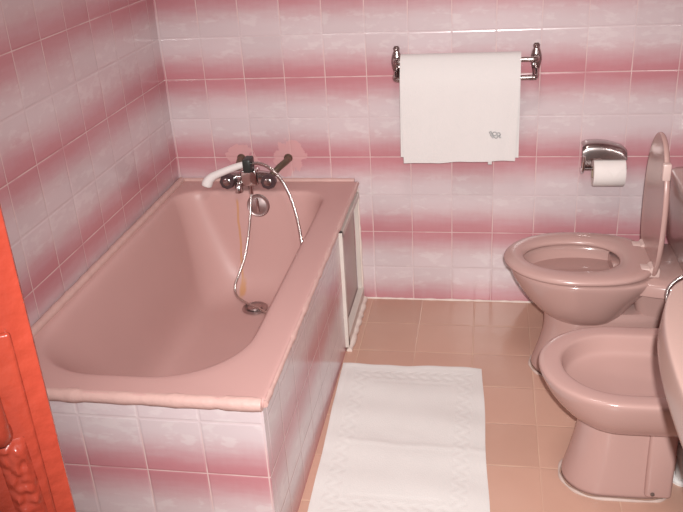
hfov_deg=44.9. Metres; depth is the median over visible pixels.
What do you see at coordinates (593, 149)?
hood
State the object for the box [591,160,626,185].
toilet paper roll
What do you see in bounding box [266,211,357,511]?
wall
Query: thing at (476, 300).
trim
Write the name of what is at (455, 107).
towel
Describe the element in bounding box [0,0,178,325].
wall
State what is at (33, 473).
door
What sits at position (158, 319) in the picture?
bathtub
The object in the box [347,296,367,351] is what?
trim
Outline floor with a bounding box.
[298,298,682,511]
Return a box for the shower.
[201,162,302,313]
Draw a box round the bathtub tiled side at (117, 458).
[49,401,277,511]
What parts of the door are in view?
handle, lock plate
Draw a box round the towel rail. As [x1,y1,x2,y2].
[391,42,541,81]
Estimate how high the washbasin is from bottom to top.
0.915 m
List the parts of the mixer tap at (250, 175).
handle, spout, handle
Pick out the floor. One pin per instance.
(528, 431)
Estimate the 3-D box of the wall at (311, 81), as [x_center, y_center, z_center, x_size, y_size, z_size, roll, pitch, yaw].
[0.293,-0.958,2.801,2.150,2.450,0.100,1,25,10]
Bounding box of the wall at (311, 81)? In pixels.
[153,0,682,300]
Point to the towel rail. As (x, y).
(535, 59)
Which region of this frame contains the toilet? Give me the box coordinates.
[504,132,682,376]
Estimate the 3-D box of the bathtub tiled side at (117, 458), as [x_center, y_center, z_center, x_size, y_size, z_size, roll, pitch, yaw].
[-0.505,0.542,2.022,0.699,0.478,0.030,1,25,10]
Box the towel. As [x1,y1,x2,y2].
[400,51,520,163]
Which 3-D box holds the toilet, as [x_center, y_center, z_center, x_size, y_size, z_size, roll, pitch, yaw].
[0.871,0.000,2.613,0.702,0.807,0.432,1,25,10]
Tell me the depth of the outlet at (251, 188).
3.06 m
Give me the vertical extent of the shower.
0.519 m
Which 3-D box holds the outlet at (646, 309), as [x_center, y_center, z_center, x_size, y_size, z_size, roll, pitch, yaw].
[1.073,0.219,2.668,0.314,0.339,0.196,1,25,10]
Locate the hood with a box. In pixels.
[581,139,626,159]
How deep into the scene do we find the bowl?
2.17 m
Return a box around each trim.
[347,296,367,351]
[357,188,363,287]
[367,297,533,302]
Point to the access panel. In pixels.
(348, 236)
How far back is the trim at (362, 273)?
3.21 m
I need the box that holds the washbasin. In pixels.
[657,280,682,447]
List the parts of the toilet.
seat, bowl, lid, cistern lid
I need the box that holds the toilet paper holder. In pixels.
[580,139,626,173]
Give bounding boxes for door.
[0,204,75,511]
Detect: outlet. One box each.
[248,186,253,193]
[634,296,664,321]
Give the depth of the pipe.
2.22 m
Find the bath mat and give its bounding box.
[307,363,489,511]
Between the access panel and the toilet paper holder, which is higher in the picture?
the toilet paper holder
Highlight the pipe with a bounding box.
[673,440,682,486]
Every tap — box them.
[220,154,292,193]
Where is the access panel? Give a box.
[339,192,363,347]
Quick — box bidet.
[539,327,678,502]
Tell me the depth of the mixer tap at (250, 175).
3.04 m
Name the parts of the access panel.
panel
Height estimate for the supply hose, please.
0.249 m
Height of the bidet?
0.367 m
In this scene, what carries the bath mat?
on the floor
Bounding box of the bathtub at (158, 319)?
[31,177,358,411]
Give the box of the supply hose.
[664,275,682,302]

